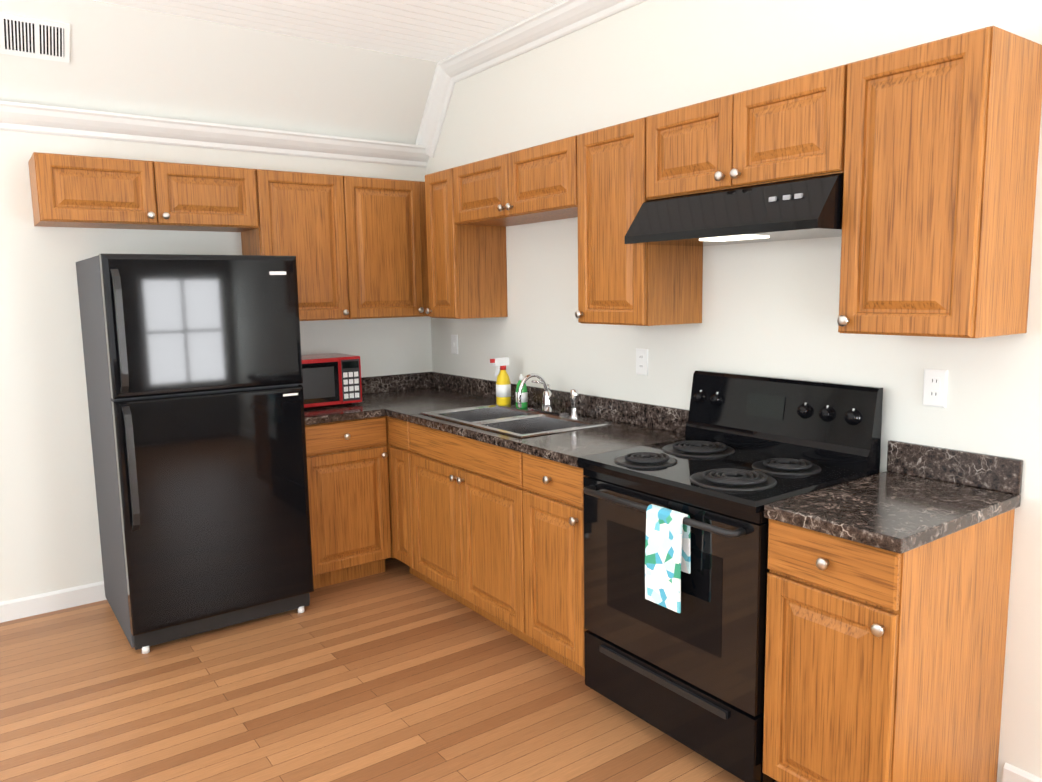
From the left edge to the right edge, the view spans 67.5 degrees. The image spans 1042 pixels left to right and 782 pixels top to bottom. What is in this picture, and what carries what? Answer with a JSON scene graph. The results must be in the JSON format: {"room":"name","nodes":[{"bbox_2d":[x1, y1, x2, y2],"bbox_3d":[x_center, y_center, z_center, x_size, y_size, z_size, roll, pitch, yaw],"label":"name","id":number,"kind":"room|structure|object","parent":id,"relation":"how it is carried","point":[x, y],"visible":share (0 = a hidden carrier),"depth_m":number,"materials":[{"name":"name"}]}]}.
{"room":"kitchen","nodes":[
{"label":"kitchen","id":0,"kind":"room"},
{"bbox_2d":[0,130,431,601],"bbox_3d":[-2.459,-0.357,3.582,4.800,2.900,0.100,-6,9,-35],"label":"wall","id":1,"kind":"structure","parent":0,"point":[49,533],"depth_m":3.75,"materials":[{"name":"white paint"}]},
{"bbox_2d":[0,581,106,622],"bbox_3d":[-3.062,1.111,3.243,2.970,0.095,0.014,-6,9,-35],"label":"baseboard","id":2,"kind":"structure","parent":1,"relation":"attached to","point":[23,607],"depth_m":3.79,"materials":[{"name":"white wood"}]},
{"bbox_2d":[28,152,258,231],"bbox_3d":[-1.775,-0.932,3.728,0.939,0.289,0.354,-6,9,-35],"label":"upper cabinet","id":3,"kind":"object","parent":1,"relation":"attached to","point":[76,191],"visible":1,"depth_m":3.58,"materials":[{"name":"brown wood"}]},
{"bbox_2d":[0,101,429,167],"bbox_3d":[-2.421,-1.215,3.398,4.600,0.113,0.078,-6,9,-35],"label":"crown molding","id":4,"kind":"structure","parent":1,"relation":"attached to","point":[36,118],"depth_m":3.95,"materials":[{"name":"white wood"}]},
{"bbox_2d":[241,169,428,320],"bbox_3d":[-0.929,-0.790,4.362,1.137,0.762,0.354,-6,9,-35],"label":"upper cabinet","id":5,"kind":"object","parent":1,"relation":"attached to","point":[356,246],"visible":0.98,"depth_m":4.18,"materials":[{"name":"brown wood"}]},
{"bbox_2d":[0,0,436,144],"bbox_3d":[-2.359,-1.518,3.265,4.600,0.520,0.310,-6,9,-35],"label":"ceiling","id":6,"kind":"structure","parent":0,"point":[131,60],"depth_m":3.86,"materials":[{"name":"white paint"}]},
{"bbox_2d":[0,13,69,62],"bbox_3d":[-2.159,-1.528,3.360,0.375,0.142,0.109,-6,9,-35],"label":"ceiling vent","id":7,"kind":"object","parent":6,"relation":"in","point":[22,36],"visible":1,"depth_m":3.39,"materials":[{"name":"white plastic"}]},
{"bbox_2d":[94,0,563,61],"bbox_3d":[-0.602,-1.444,0.825,4.600,0.100,5.690,-6,9,-35],"label":"ceiling","id":8,"kind":"structure","parent":0,"point":[435,30],"depth_m":3.69,"materials":[{"name":"white paint"}]},
{"bbox_2d":[0,557,777,781],"bbox_3d":[-0.645,1.417,1.321,4.800,0.100,6.200,-6,9,-35],"label":"floor","id":9,"kind":"structure","parent":0,"point":[396,671],"depth_m":2.90,"materials":[{"name":"laminate"}]},
{"bbox_2d":[76,254,313,653],"bbox_3d":[-1.527,0.227,3.685,0.785,1.684,0.847,-6,9,-35],"label":"refrigerator","id":10,"kind":"object","parent":9,"relation":"on","point":[193,373],"visible":0.98,"depth_m":3.37,"materials":[{"name":"black metal"}]},
{"bbox_2d":[305,416,391,588],"bbox_3d":[-1.057,0.555,4.237,0.468,0.875,0.660,-6,9,-35],"label":"base cabinet","id":11,"kind":"object","parent":9,"relation":"on","point":[348,480],"visible":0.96,"depth_m":4.00,"materials":[{"name":"brown wood"}]},
{"bbox_2d":[304,384,383,424],"bbox_3d":[-1.075,0.052,4.169,0.450,0.137,0.653,-6,9,-35],"label":"countertop","id":12,"kind":"structure","parent":11,"relation":"on","point":[372,404],"depth_m":4.04,"materials":[{"name":"stone"}]},
{"bbox_2d":[298,353,361,407],"bbox_3d":[-1.132,-0.055,4.223,0.430,0.261,0.332,-6,9,-35],"label":"microwave","id":13,"kind":"object","parent":12,"relation":"on","point":[331,378],"visible":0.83,"depth_m":4.12,"materials":[{"name":"red"}]},
{"bbox_2d":[388,417,429,583],"bbox_3d":[-0.370,0.545,4.223,0.628,0.875,0.230,-6,9,-35],"label":"base cabinet","id":14,"kind":"object","parent":9,"relation":"on","point":[400,477],"visible":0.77,"depth_m":4.03,"materials":[{"name":"brown wood"}]},
{"bbox_2d":[409,422,542,651],"bbox_3d":[-0.033,0.603,3.735,0.660,0.875,0.959,-6,9,-35],"label":"base cabinet","id":15,"kind":"object","parent":9,"relation":"on","point":[467,521],"visible":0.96,"depth_m":3.50,"materials":[{"name":"brown wood"}]},
{"bbox_2d":[361,372,688,466],"bbox_3d":[-0.178,0.086,3.869,0.648,0.370,2.194,-6,9,-35],"label":"countertop","id":16,"kind":"structure","parent":15,"relation":"on","point":[564,427],"depth_m":3.66,"materials":[{"name":"stone"}]},
{"bbox_2d":[490,357,510,405],"bbox_3d":[-0.107,-0.048,4.047,0.113,0.247,0.078,-6,9,-35],"label":"spray bottle","id":17,"kind":"object","parent":16,"relation":"on","point":[503,390],"visible":1,"depth_m":4.03,"materials":[{"name":"yellow plastic"}]},
{"bbox_2d":[421,404,612,438],"bbox_3d":[-0.042,0.209,3.683,0.508,0.170,0.848,-6,9,-35],"label":"sink","id":18,"kind":"object","parent":16,"relation":"in","point":[511,421],"depth_m":3.70,"materials":[{"name":"silver metal"}]},
{"bbox_2d":[516,374,527,407],"bbox_3d":[0.003,0.000,3.958,0.061,0.170,0.061,-6,9,-35],"label":"dish soap bottle","id":19,"kind":"object","parent":16,"relation":"on","point":[524,398],"visible":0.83,"depth_m":3.94,"materials":[{"name":"green plastic"}]},
{"bbox_2d":[517,373,578,418],"bbox_3d":[0.100,0.020,3.694,0.207,0.204,0.364,-6,9,-35],"label":"faucet","id":20,"kind":"object","parent":16,"relation":"on","point":[546,412],"depth_m":3.72,"materials":[{"name":"silver metal"}]},
{"bbox_2d":[522,453,586,676],"bbox_3d":[0.360,0.666,3.196,0.660,0.875,0.379,-6,9,-35],"label":"base cabinet","id":21,"kind":"object","parent":9,"relation":"on","point":[553,508],"visible":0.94,"depth_m":3.00,"materials":[{"name":"brown wood"}]},
{"bbox_2d":[577,370,882,781],"bbox_3d":[0.674,0.570,2.687,0.669,1.185,0.770,-6,9,-35],"label":"range","id":22,"kind":"object","parent":9,"relation":"on","point":[729,466],"visible":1,"depth_m":2.55,"materials":[{"name":"black metal"}]},
{"bbox_2d":[645,504,690,612],"bbox_3d":[0.455,0.516,2.425,0.051,0.306,0.145,-6,9,-35],"label":"dish towel","id":23,"kind":"object","parent":22,"relation":"hanging from","point":[667,553],"visible":0.92,"depth_m":2.40,"materials":[{"name":"white fabric"}]},
{"bbox_2d":[762,509,1014,781],"bbox_3d":[1.046,0.776,2.256,0.660,0.875,0.380,-6,9,-35],"label":"base cabinet","id":24,"kind":"object","parent":9,"relation":"on","point":[882,665],"visible":1,"depth_m":2.07,"materials":[{"name":"brown wood"}]},
{"bbox_2d":[764,440,1022,553],"bbox_3d":[1.048,0.273,2.186,0.648,0.137,0.391,-6,9,-35],"label":"countertop","id":25,"kind":"structure","parent":24,"relation":"on","point":[913,496],"depth_m":2.18,"materials":[{"name":"stone"}]},
{"bbox_2d":[426,0,1041,781],"bbox_3d":[1.262,-0.274,2.452,0.100,2.900,6.100,-6,9,-35],"label":"wall","id":26,"kind":"structure","parent":0,"point":[770,308],"depth_m":2.89,"materials":[{"name":"white paint"}]},
{"bbox_2d":[385,416,393,557],"bbox_3d":[-0.622,0.455,4.564,0.626,0.775,0.626,-6,9,-35],"label":"cabinet filler","id":27,"kind":"object","parent":26,"relation":"attached to","point":[388,454],"visible":0.07,"depth_m":4.13,"materials":[{"name":"brown wood"}]},
{"bbox_2d":[451,335,457,353],"bbox_3d":[-0.401,-0.279,4.676,0.011,0.114,0.070,-6,9,-35],"label":"light switch","id":28,"kind":"object","parent":26,"relation":"attached to","point":[454,344],"visible":1,"depth_m":4.67,"materials":[{"name":"white plastic"}]},
{"bbox_2d":[425,168,507,318],"bbox_3d":[-0.307,-0.775,4.170,0.354,0.762,0.290,-6,9,-35],"label":"upper cabinet","id":29,"kind":"object","parent":26,"relation":"attached to","point":[467,271],"visible":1,"depth_m":4.08,"materials":[{"name":"brown wood"}]},
{"bbox_2d":[453,135,577,226],"bbox_3d":[0.057,-0.953,3.634,0.354,0.284,0.964,-6,9,-35],"label":"upper cabinet","id":30,"kind":"object","parent":26,"relation":"attached to","point":[535,184],"visible":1,"depth_m":3.51,"materials":[{"name":"brown wood"}]},
{"bbox_2d":[415,0,646,157],"bbox_3d":[1.142,-1.366,2.298,0.078,0.487,6.000,-6,9,-35],"label":"crown molding","id":31,"kind":"structure","parent":26,"relation":"attached to","point":[557,21],"depth_m":3.94,"materials":[{"name":"white wood"}]},
{"bbox_2d":[575,117,702,325],"bbox_3d":[0.459,-0.652,3.120,0.354,0.762,0.389,-6,9,-35],"label":"upper cabinet","id":32,"kind":"object","parent":26,"relation":"attached to","point":[620,282],"visible":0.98,"depth_m":3.02,"materials":[{"name":"brown wood"}]},
{"bbox_2d":[636,348,647,375],"bbox_3d":[0.527,-0.127,3.406,0.008,0.114,0.070,-6,9,-35],"label":"electrical outlet","id":33,"kind":"object","parent":26,"relation":"attached to","point":[641,361],"visible":1,"depth_m":3.40,"materials":[{"name":"white plastic"}]},
{"bbox_2d":[625,173,843,245],"bbox_3d":[0.776,-0.592,2.625,0.424,0.164,0.784,-6,9,-35],"label":"range hood","id":34,"kind":"object","parent":26,"relation":"attached to","point":[804,208],"visible":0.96,"depth_m":2.46,"materials":[{"name":"black metal"}]},
{"bbox_2d":[646,64,847,199],"bbox_3d":[0.801,-0.826,2.616,0.354,0.299,0.789,-6,9,-35],"label":"upper cabinet","id":35,"kind":"object","parent":26,"relation":"attached to","point":[790,129],"visible":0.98,"depth_m":2.47,"materials":[{"name":"brown wood"}]},
{"bbox_2d":[922,369,947,407],"bbox_3d":[1.268,-0.009,2.390,0.008,0.114,0.070,-6,9,-35],"label":"electrical outlet","id":36,"kind":"object","parent":26,"relation":"attached to","point":[935,388],"visible":1,"depth_m":2.39,"materials":[{"name":"white plastic"}]},
{"bbox_2d":[837,26,1041,337],"bbox_3d":[1.148,-0.542,2.175,0.354,0.762,0.379,-6,9,-35],"label":"upper cabinet","id":37,"kind":"object","parent":26,"relation":"attached to","point":[942,137],"visible":1,"depth_m":2.05,"materials":[{"name":"brown wood"}]},
{"bbox_2d":[1002,763,1041,781],"bbox_3d":[2.204,1.277,1.275,0.014,0.095,2.610,-6,9,-35],"label":"baseboard","id":38,"kind":"structure","parent":26,"relation":"attached to","point":[1011,773],"depth_m":2.29,"materials":[{"name":"white wood"}]}
]}

